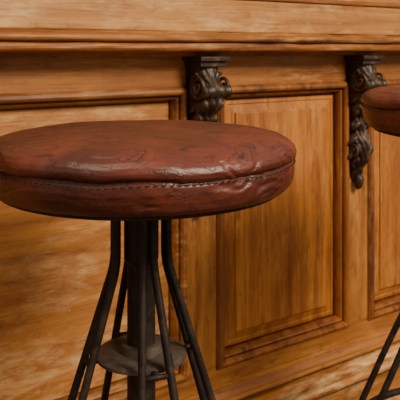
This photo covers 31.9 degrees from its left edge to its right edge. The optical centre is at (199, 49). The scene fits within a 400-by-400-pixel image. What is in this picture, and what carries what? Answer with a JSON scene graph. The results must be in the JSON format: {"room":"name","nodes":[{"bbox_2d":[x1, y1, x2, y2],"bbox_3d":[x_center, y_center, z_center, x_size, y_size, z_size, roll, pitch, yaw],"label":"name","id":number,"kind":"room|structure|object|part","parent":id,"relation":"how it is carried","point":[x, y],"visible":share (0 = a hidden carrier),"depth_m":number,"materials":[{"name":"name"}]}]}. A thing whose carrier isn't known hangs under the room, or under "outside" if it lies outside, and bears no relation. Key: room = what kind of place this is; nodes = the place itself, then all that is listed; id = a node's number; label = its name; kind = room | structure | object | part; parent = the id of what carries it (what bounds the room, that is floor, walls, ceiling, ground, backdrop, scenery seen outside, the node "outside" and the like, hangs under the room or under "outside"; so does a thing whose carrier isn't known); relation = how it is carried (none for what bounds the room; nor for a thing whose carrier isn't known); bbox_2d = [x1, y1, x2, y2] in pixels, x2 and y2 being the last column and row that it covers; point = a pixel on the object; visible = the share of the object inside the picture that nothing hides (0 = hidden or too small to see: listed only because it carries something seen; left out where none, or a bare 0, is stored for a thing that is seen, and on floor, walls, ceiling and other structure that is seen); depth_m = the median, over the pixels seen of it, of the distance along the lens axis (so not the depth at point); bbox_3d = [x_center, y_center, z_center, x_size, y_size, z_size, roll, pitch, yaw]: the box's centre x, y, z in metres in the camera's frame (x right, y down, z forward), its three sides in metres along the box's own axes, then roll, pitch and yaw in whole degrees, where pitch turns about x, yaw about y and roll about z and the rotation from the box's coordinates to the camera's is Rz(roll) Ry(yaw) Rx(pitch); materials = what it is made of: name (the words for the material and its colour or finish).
{"room":"bar","nodes":[
{"label":"bar","id":0,"kind":"room"},
{"bbox_2d":[315,366,399,399],"bbox_3d":[0.357,0.752,1.607,4.500,0.014,0.038,0,0,-35],"label":"bead","id":1,"kind":"object","parent":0,"point":[399,366],"depth_m":1.57},
{"label":"floor","id":2,"kind":"structure","parent":0,"visible":0},
{"bbox_2d":[0,120,296,399],"bbox_3d":[-0.073,0.485,0.870,0.383,0.785,0.384,0,0,23],"label":"bar stool","id":3,"kind":"object","parent":2,"relation":"on","point":[140,174],"visible":1,"depth_m":0.76,"materials":[{"name":"red leather"}]},
{"bbox_3d":[-0.191,0.505,0.853,0.181,0.651,0.022,0,0,-12],"label":"leg rod","id":4,"kind":"part","parent":3,"relation":"part of","materials":[{"name":"black metal"}]},
{"bbox_3d":[-0.174,0.505,0.808,0.181,0.651,0.021,0,0,-28],"label":"leg rod","id":5,"kind":"part","parent":3,"relation":"part of","materials":[{"name":"black metal"}]},
{"bbox_3d":[-0.135,0.505,0.971,0.021,0.651,0.181,0,0,-28],"label":"leg rod","id":6,"kind":"part","parent":3,"relation":"part of","materials":[{"name":"black metal"}]},
{"bbox_3d":[-0.056,0.505,0.752,0.022,0.651,0.181,0,0,-12],"label":"leg rod","id":7,"kind":"part","parent":3,"relation":"part of","materials":[{"name":"black metal"}]},
{"bbox_2d":[0,120,296,216],"bbox_3d":[-0.073,0.130,0.870,0.384,0.074,0.385,0,0,0],"label":"cushion","id":8,"kind":"object","parent":3,"relation":"on","point":[115,168],"depth_m":0.71,"materials":[{"name":"red leather"}]},
{"bbox_3d":[-0.011,0.505,0.769,0.021,0.651,0.181,0,0,-28],"label":"leg rod","id":9,"kind":"part","parent":3,"relation":"part of","materials":[{"name":"black metal"}]},
{"bbox_3d":[0.028,0.505,0.932,0.181,0.651,0.021,0,0,-28],"label":"leg rod","id":10,"kind":"part","parent":3,"relation":"part of","materials":[{"name":"black metal"}]},
{"bbox_3d":[0.045,0.505,0.887,0.181,0.651,0.022,0,0,-12],"label":"leg rod","id":11,"kind":"part","parent":3,"relation":"part of","materials":[{"name":"black metal"}]},
{"bbox_2d":[318,367,399,399],"bbox_3d":[0.353,0.818,1.613,4.500,0.120,0.027,0,0,-35],"label":"plinth","id":12,"kind":"object","parent":2,"relation":"on","point":[353,392],"visible":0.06,"depth_m":1.61,"materials":[{"name":"brown wood"}]},
{"bbox_2d":[359,84,399,399],"bbox_3d":[0.449,0.464,1.100,0.521,0.828,0.521,0,0,45],"label":"bar stool","id":13,"kind":"object","parent":2,"relation":"on","point":[381,105],"visible":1,"depth_m":1.07,"materials":[{"name":"red leather"}]},
{"bbox_3d":[0.272,0.502,1.118,0.300,0.732,0.034,0,0,0],"label":"leg rod","id":14,"kind":"part","parent":13,"relation":"part of","materials":[{"name":"black metal"}]},
{"bbox_2d":[361,84,399,133],"bbox_3d":[0.450,0.087,1.099,0.385,0.074,0.383,0,0,-25],"label":"cushion","id":15,"kind":"object","parent":13,"relation":"on","point":[381,105],"depth_m":1.05,"materials":[{"name":"red leather"}]},
{"bbox_3d":[0.272,0.502,1.075,0.301,0.732,0.023,0,0,-5],"label":"leg rod","id":16,"kind":"part","parent":13,"relation":"part of","materials":[{"name":"black metal"}]},
{"bbox_3d":[0.179,0.338,1.859,4.500,1.080,0.520,0,0,-35],"label":"carcass","id":17,"kind":"object","parent":2,"relation":"on","visible":0},
{"bbox_2d":[0,87,187,399],"bbox_3d":[-0.356,0.355,1.133,0.800,0.569,0.037,0,0,-35],"label":"panel moulding","id":18,"kind":"object","parent":17,"relation":"attached to","point":[176,97],"visible":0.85,"depth_m":1.30,"materials":[{"name":"brown wood"}]},
{"bbox_2d":[0,102,167,399],"bbox_3d":[-0.363,0.356,1.143,0.739,0.508,0.001,0,0,-35],"label":"panel field","id":19,"kind":"object","parent":18,"relation":"in","point":[53,270],"depth_m":1.22,"materials":[{"name":"brown wood"}]},
{"bbox_2d":[0,55,399,93],"bbox_3d":[0.338,0.034,1.635,4.500,0.087,0.030,0,0,-35],"label":"rail","id":20,"kind":"object","parent":17,"relation":"attached to","point":[17,74],"visible":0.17,"depth_m":1.31,"materials":[{"name":"brown wood"}]},
{"bbox_2d":[0,28,399,57],"bbox_3d":[0.369,-0.011,1.591,4.500,0.048,0.079,0,0,-35],"label":"trim","id":21,"kind":"structure","parent":17,"relation":"attached to","point":[14,42],"depth_m":1.27,"materials":[{"name":"brown wood"}]},
{"bbox_2d":[0,0,399,35],"bbox_3d":[0.351,-0.066,1.616,4.500,0.064,0.076,0,0,-35],"label":"fascia","id":22,"kind":"object","parent":17,"relation":"attached to","point":[222,16],"visible":0.83,"depth_m":1.32,"materials":[{"name":"brown wood"}]},
{"bbox_2d":[188,215,215,375],"bbox_3d":[-0.006,0.355,1.391,0.082,0.556,0.030,0,0,-35],"label":"stile","id":23,"kind":"object","parent":17,"relation":"attached to","point":[201,230],"visible":0.46,"depth_m":1.38,"materials":[{"name":"brown wood"}]},
{"bbox_2d":[183,56,231,121],"bbox_3d":[0.015,0.168,1.341,0.068,0.311,0.076,0,0,-35],"label":"corbel","id":24,"kind":"object","parent":17,"relation":"attached to","point":[206,93],"visible":0.47,"depth_m":1.32,"materials":[{"name":"brown wood"}]},
{"bbox_2d":[155,310,399,399],"bbox_3d":[0.338,0.691,1.635,4.500,0.114,0.030,0,0,-35],"label":"rail","id":25,"kind":"object","parent":17,"relation":"attached to","point":[361,327],"visible":0.17,"depth_m":1.50,"materials":[{"name":"brown wood"}]},
{"bbox_2d":[216,81,348,369],"bbox_3d":[0.183,0.355,1.514,0.380,0.569,0.036,0,0,-35],"label":"panel moulding","id":26,"kind":"object","parent":17,"relation":"attached to","point":[230,355],"visible":0.87,"depth_m":1.56,"materials":[{"name":"brown wood"}]},
{"bbox_2d":[225,94,332,346],"bbox_3d":[0.177,0.356,1.522,0.317,0.506,0.017,0,0,-35],"label":"panel bevel","id":27,"kind":"object","parent":26,"relation":"in","point":[233,107],"depth_m":1.51,"materials":[{"name":"brown wood"}]},
{"bbox_2d":[237,108,325,330],"bbox_3d":[0.182,0.356,1.516,0.258,0.447,0.001,0,0,-35],"label":"panel field","id":28,"kind":"object","parent":27,"relation":"in","point":[281,241],"depth_m":1.53,"materials":[{"name":"brown wood"}]},
{"bbox_2d":[179,325,399,399],"bbox_3d":[0.362,0.708,1.600,4.500,0.072,0.060,0,0,-35],"label":"baseboard","id":29,"kind":"structure","parent":17,"relation":"attached to","point":[243,387],"depth_m":1.52,"materials":[{"name":"brown wood"}]},
{"bbox_2d":[245,0,399,8],"bbox_3d":[0.370,-0.103,1.589,4.500,0.011,0.026,0,0,-35],"label":"bead","id":30,"kind":"object","parent":17,"relation":"attached to","point":[322,2],"visible":0.93,"depth_m":1.53,"materials":[{"name":"brown wood"}]},
{"bbox_2d":[349,130,366,322],"bbox_3d":[0.360,0.355,1.650,0.078,0.556,0.030,0,0,-35],"label":"stile","id":31,"kind":"object","parent":17,"relation":"attached to","point":[357,198],"visible":0.48,"depth_m":1.64,"materials":[{"name":"brown wood"}]},
{"bbox_2d":[344,55,387,189],"bbox_3d":[0.379,0.168,1.599,0.068,0.311,0.076,0,0,-35],"label":"corbel","id":32,"kind":"object","parent":17,"relation":"attached to","point":[361,74],"visible":0.84,"depth_m":1.59,"materials":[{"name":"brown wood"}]},
{"bbox_2d":[336,0,399,3],"bbox_3d":[0.349,-0.153,1.618,4.500,0.088,0.072,0,0,-35],"label":"fascia","id":33,"kind":"object","parent":17,"relation":"attached to","point":[370,1],"visible":0.4,"depth_m":1.62,"materials":[{"name":"brown wood"}]},
{"bbox_2d":[367,79,399,319],"bbox_3d":[0.547,0.355,1.772,0.380,0.569,0.037,0,0,-35],"label":"panel moulding","id":34,"kind":"object","parent":17,"relation":"attached to","point":[390,304],"visible":0.63,"depth_m":1.65,"materials":[{"name":"brown wood"}]},
{"bbox_2d":[374,130,399,300],"bbox_3d":[0.541,0.356,1.780,0.317,0.506,0.016,0,0,-35],"label":"panel bevel","id":35,"kind":"object","parent":34,"relation":"in","point":[379,293],"depth_m":1.70,"materials":[{"name":"brown wood"}]},
{"bbox_2d":[381,133,399,288],"bbox_3d":[0.546,0.356,1.774,0.258,0.447,0.001,0,0,-35],"label":"panel field","id":36,"kind":"object","parent":35,"relation":"in","point":[390,145],"depth_m":1.72,"materials":[{"name":"brown wood"}]}
]}

